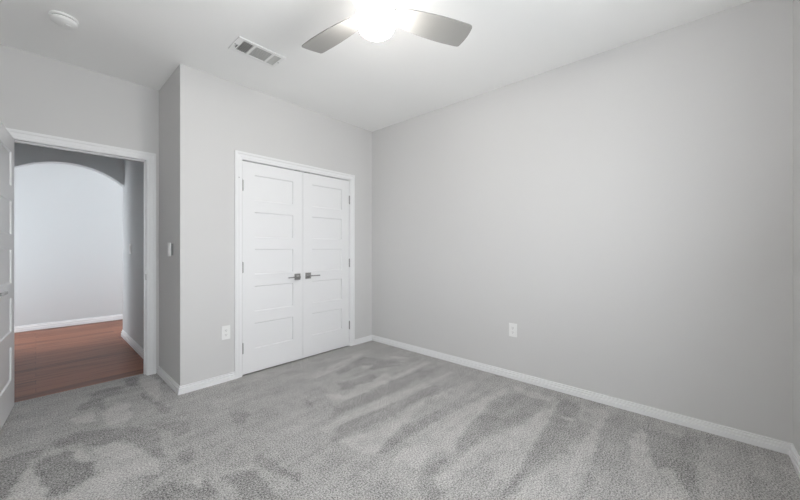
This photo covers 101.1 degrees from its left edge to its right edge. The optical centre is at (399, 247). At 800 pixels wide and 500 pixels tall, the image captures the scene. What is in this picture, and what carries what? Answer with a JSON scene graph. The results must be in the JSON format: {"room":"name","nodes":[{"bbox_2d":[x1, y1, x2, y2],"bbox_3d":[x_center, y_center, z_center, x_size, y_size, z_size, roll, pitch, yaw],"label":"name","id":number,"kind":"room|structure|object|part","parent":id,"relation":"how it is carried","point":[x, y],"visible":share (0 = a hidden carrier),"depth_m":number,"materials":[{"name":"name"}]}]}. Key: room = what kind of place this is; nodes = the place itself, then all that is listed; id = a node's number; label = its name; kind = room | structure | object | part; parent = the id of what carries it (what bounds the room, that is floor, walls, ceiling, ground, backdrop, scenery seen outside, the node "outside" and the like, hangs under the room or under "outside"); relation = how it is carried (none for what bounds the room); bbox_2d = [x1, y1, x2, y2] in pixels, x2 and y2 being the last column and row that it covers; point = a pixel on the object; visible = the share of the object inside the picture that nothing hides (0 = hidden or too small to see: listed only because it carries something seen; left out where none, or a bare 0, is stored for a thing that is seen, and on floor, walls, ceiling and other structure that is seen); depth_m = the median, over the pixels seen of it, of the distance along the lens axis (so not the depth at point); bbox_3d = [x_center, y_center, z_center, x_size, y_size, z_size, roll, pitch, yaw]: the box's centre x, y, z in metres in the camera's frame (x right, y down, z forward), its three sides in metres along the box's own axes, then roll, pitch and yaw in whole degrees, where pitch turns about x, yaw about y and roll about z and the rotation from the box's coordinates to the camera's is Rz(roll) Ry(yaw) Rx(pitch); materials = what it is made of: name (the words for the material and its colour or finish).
{"room":"empty bedroom","nodes":[
{"label":"empty bedroom","id":0,"kind":"room"},
{"bbox_2d":[14,163,122,326],"bbox_3d":[-5.089,-0.160,5.272,0.120,2.740,6.400,0,0,42],"label":"wall","id":1,"kind":"structure","parent":0,"point":[68,219],"depth_m":5.09,"materials":[{"name":"paint"}]},
{"bbox_2d":[14,314,122,332],"bbox_3d":[-4.675,1.167,5.626,0.019,0.085,5.080,0,0,42],"label":"baseboard","id":2,"kind":"structure","parent":1,"relation":"attached to","point":[24,328],"depth_m":5.08,"materials":[{"name":"paint"}]},
{"bbox_2d":[14,142,123,329],"bbox_3d":[-3.976,-0.160,4.266,0.120,2.740,6.400,0,0,42],"label":"wall","id":3,"kind":"structure","parent":0,"point":[24,154],"depth_m":4.10,"materials":[{"name":"paint"}]},
{"bbox_2d":[14,319,142,402],"bbox_3d":[-3.870,1.287,4.170,3.405,0.146,6.400,0,0,42],"label":"floor","id":4,"kind":"structure","parent":0,"point":[49,361],"depth_m":3.58,"materials":[{"name":"brown wood"}]},
{"bbox_2d":[0,44,158,372],"bbox_3d":[-2.822,-0.160,2.753,0.120,2.740,1.302,0,0,42],"label":"wall","id":5,"kind":"structure","parent":0,"point":[39,94],"depth_m":2.79,"materials":[{"name":"paint"}]},
{"bbox_2d":[0,122,13,429],"bbox_3d":[-2.678,0.184,2.194,0.147,2.028,0.852,0,0,-42],"label":"door","id":6,"kind":"structure","parent":5,"relation":"in","point":[6,140],"depth_m":2.30,"materials":[{"name":"paint"}]},
{"bbox_3d":[-2.675,0.852,2.191,0.018,0.248,0.610,0,0,-42],"label":"panel","id":7,"kind":"part","parent":6,"relation":"part of","materials":[{"name":"paint"}]},
{"bbox_3d":[-2.675,0.493,2.191,0.018,0.248,0.610,0,0,-42],"label":"panel","id":8,"kind":"part","parent":6,"relation":"part of","materials":[{"name":"paint"}]},
{"bbox_3d":[-2.675,0.134,2.191,0.018,0.248,0.610,0,0,-42],"label":"panel","id":9,"kind":"part","parent":6,"relation":"part of","materials":[{"name":"paint"}]},
{"bbox_3d":[-2.675,-0.225,2.191,0.018,0.248,0.610,0,0,-42],"label":"panel","id":10,"kind":"part","parent":6,"relation":"part of","materials":[{"name":"paint"}]},
{"bbox_3d":[-2.675,-0.583,2.191,0.018,0.248,0.610,0,0,-42],"label":"panel","id":11,"kind":"part","parent":6,"relation":"part of","materials":[{"name":"paint"}]},
{"bbox_2d":[6,128,155,375],"bbox_3d":[-2.729,0.151,2.844,0.136,2.117,0.991,0,0,42],"label":"trim","id":12,"kind":"structure","parent":5,"relation":"attached to","point":[148,159],"depth_m":3.13,"materials":[{"name":"paint"}]},
{"bbox_2d":[124,69,175,381],"bbox_3d":[-2.780,-0.155,3.673,2.450,2.750,0.120,0,0,42],"label":"wall","id":13,"kind":"structure","parent":0,"point":[167,93],"depth_m":3.13,"materials":[{"name":"paint"}]},
{"bbox_2d":[121,330,142,357],"bbox_3d":[-3.131,1.167,3.897,1.870,0.085,0.019,0,0,42],"label":"baseboard","id":14,"kind":"structure","parent":13,"relation":"attached to","point":[124,335],"depth_m":4.00,"materials":[{"name":"paint"}]},
{"bbox_2d":[168,243,172,255],"bbox_3d":[-2.006,0.013,2.874,0.074,0.120,0.030,0,0,42],"label":"wall control","id":15,"kind":"object","parent":13,"relation":"attached to","point":[170,246],"visible":1,"depth_m":2.85,"materials":[{"name":"grey plastic"}]},
{"bbox_3d":[-2.011,0.013,2.868,0.074,0.120,0.007,0,0,42],"label":"plate","id":16,"kind":"part","parent":15,"relation":"part of","materials":[{"name":"white plastic"}]},
{"bbox_2d":[157,366,235,394],"bbox_3d":[-1.936,1.177,3.109,0.719,0.066,0.452,0,0,42],"label":"baseboard","id":17,"kind":"structure","parent":13,"relation":"attached to","point":[175,386],"depth_m":2.87,"materials":[{"name":"paint"}]},
{"bbox_2d":[176,64,371,385],"bbox_3d":[-1.140,-0.160,3.571,0.120,2.740,2.168,0,0,42],"label":"wall","id":18,"kind":"structure","parent":0,"point":[216,117],"depth_m":2.96,"materials":[{"name":"paint"}]},
{"bbox_2d":[221,325,229,339],"bbox_3d":[-1.581,0.768,2.987,0.009,0.124,0.076,0,0,42],"label":"wall outlet","id":19,"kind":"object","parent":18,"relation":"attached to","point":[225,330],"visible":1,"depth_m":2.98,"materials":[{"name":"white plastic"}]},
{"bbox_2d":[239,161,302,374],"bbox_3d":[-1.279,0.187,3.318,0.091,2.022,0.684,0,0,42],"label":"door","id":20,"kind":"structure","parent":18,"relation":"in","point":[272,197],"depth_m":3.33,"materials":[{"name":"paint"}]},
{"bbox_3d":[-1.285,0.852,3.354,0.018,0.248,0.408,0,0,42],"label":"panel","id":21,"kind":"part","parent":20,"relation":"part of","materials":[{"name":"paint"}]},
{"bbox_3d":[-1.285,0.493,3.354,0.018,0.248,0.408,0,0,42],"label":"panel","id":22,"kind":"part","parent":20,"relation":"part of","materials":[{"name":"paint"}]},
{"bbox_3d":[-1.285,0.134,3.354,0.018,0.248,0.408,0,0,42],"label":"panel","id":23,"kind":"part","parent":20,"relation":"part of","materials":[{"name":"paint"}]},
{"bbox_3d":[-1.285,-0.225,3.354,0.018,0.248,0.408,0,0,42],"label":"panel","id":24,"kind":"part","parent":20,"relation":"part of","materials":[{"name":"paint"}]},
{"bbox_3d":[-1.285,-0.583,3.354,0.018,0.248,0.408,0,0,42],"label":"panel","id":25,"kind":"part","parent":20,"relation":"part of","materials":[{"name":"paint"}]},
{"bbox_2d":[234,150,354,378],"bbox_3d":[-1.092,0.152,3.612,0.136,2.115,1.430,0,0,42],"label":"trim","id":26,"kind":"structure","parent":18,"relation":"attached to","point":[239,156],"depth_m":3.11,"materials":[{"name":"paint"}]},
{"bbox_2d":[303,172,349,357],"bbox_3d":[-0.831,0.187,3.814,0.091,2.022,0.648,0,0,42],"label":"door","id":27,"kind":"structure","parent":18,"relation":"in","point":[326,200],"depth_m":3.80,"materials":[{"name":"paint"}]},
{"bbox_3d":[-0.855,0.852,3.830,0.018,0.248,0.408,0,0,42],"label":"panel","id":28,"kind":"part","parent":27,"relation":"part of","materials":[{"name":"paint"}]},
{"bbox_3d":[-0.855,0.493,3.830,0.018,0.248,0.408,0,0,42],"label":"panel","id":29,"kind":"part","parent":27,"relation":"part of","materials":[{"name":"paint"}]},
{"bbox_3d":[-0.855,0.134,3.830,0.018,0.248,0.408,0,0,42],"label":"panel","id":30,"kind":"part","parent":27,"relation":"part of","materials":[{"name":"paint"}]},
{"bbox_3d":[-0.855,-0.225,3.830,0.018,0.248,0.408,0,0,42],"label":"panel","id":31,"kind":"part","parent":27,"relation":"part of","materials":[{"name":"paint"}]},
{"bbox_3d":[-0.855,-0.583,3.830,0.018,0.248,0.408,0,0,42],"label":"panel","id":32,"kind":"part","parent":27,"relation":"part of","materials":[{"name":"paint"}]},
{"bbox_2d":[355,335,371,344],"bbox_3d":[-0.465,1.177,4.215,0.019,0.066,0.309,0,0,42],"label":"baseboard","id":33,"kind":"structure","parent":18,"relation":"attached to","point":[367,338],"depth_m":4.21,"materials":[{"name":"paint"}]},
{"bbox_2d":[242,346,347,375],"bbox_3d":[-1.315,1.221,3.810,0.700,0.014,2.048,0,0,42],"label":"floor","id":34,"kind":"structure","parent":0,"point":[344,346],"depth_m":3.50,"materials":[{"name":"carpet"}]},
{"bbox_2d":[0,0,752,131],"bbox_3d":[-2.200,-1.590,2.662,7.906,0.120,6.600,0,0,42],"label":"ceiling","id":35,"kind":"structure","parent":0,"point":[362,82],"depth_m":2.43,"materials":[{"name":"paint"}]},
{"bbox_2d":[48,10,78,28],"bbox_3d":[-2.235,-1.505,2.188,0.144,0.050,0.144,0,0,42],"label":"smoke detector","id":36,"kind":"object","parent":35,"relation":"attached to","point":[61,19],"visible":1,"depth_m":2.16,"materials":[{"name":"white plastic"}]},
{"bbox_2d":[228,36,285,67],"bbox_3d":[-1.113,-1.522,2.576,0.205,0.016,0.360,0,0,42],"label":"ceiling vent","id":37,"kind":"object","parent":35,"relation":"in","point":[241,45],"visible":1,"depth_m":2.56,"materials":[{"name":"white plastic"}]},
{"bbox_2d":[302,0,471,52],"bbox_3d":[-0.191,-1.335,1.850,0.962,0.390,1.055,0,0,42],"label":"ceiling fan","id":38,"kind":"object","parent":35,"relation":"hanging from","point":[376,20],"visible":1,"depth_m":1.86,"materials":[{"name":"brushed nickel metal"},{"name":"frosted glass"}]},
{"bbox_3d":[-0.401,-1.282,1.984,0.472,0.013,0.170,0,11,39],"label":"blade","id":39,"kind":"part","parent":38,"relation":"part of","materials":[{"name":"grey"}]},
{"bbox_3d":[0.189,-1.282,1.907,0.472,0.013,0.170,0,-11,-23],"label":"blade","id":40,"kind":"part","parent":38,"relation":"part of","materials":[{"name":"grey"}]},
{"bbox_2d":[0,341,799,499],"bbox_3d":[-0.489,1.210,2.106,4.381,0.001,3.470,0,0,42],"label":"floor","id":41,"kind":"structure","parent":0,"point":[370,420],"depth_m":2.06,"materials":[{"name":"carpet"}]},
{"bbox_2d":[372,0,792,442],"bbox_3d":[0.746,-0.085,3.409,4.536,2.890,0.120,0,0,42],"label":"wall","id":42,"kind":"structure","parent":0,"point":[628,208],"depth_m":2.48,"materials":[{"name":"paint"}]},
{"bbox_2d":[509,323,516,336],"bbox_3d":[1.047,0.761,3.050,0.076,0.124,0.009,0,0,42],"label":"wall outlet","id":43,"kind":"object","parent":42,"relation":"attached to","point":[512,327],"visible":1,"depth_m":3.05,"materials":[{"name":"white plastic"}]},
{"bbox_2d":[372,335,792,454],"bbox_3d":[0.959,1.177,3.123,3.596,0.066,0.019,0,0,42],"label":"baseboard","id":44,"kind":"structure","parent":42,"relation":"attached to","point":[765,442],"depth_m":2.49,"materials":[{"name":"paint"}]},
{"bbox_2d":[793,0,799,456],"bbox_3d":[1.181,-0.160,0.597,0.120,2.740,3.470,0,0,42],"label":"wall","id":45,"kind":"structure","parent":0,"point":[796,3],"depth_m":1.86,"materials":[{"name":"paint"}]},
{"bbox_2d":[789,444,799,478],"bbox_3d":[1.130,1.177,0.644,0.019,0.066,3.470,0,0,42],"label":"baseboard","id":46,"kind":"structure","parent":45,"relation":"attached to","point":[793,455],"depth_m":1.83,"materials":[{"name":"paint"}]}
]}

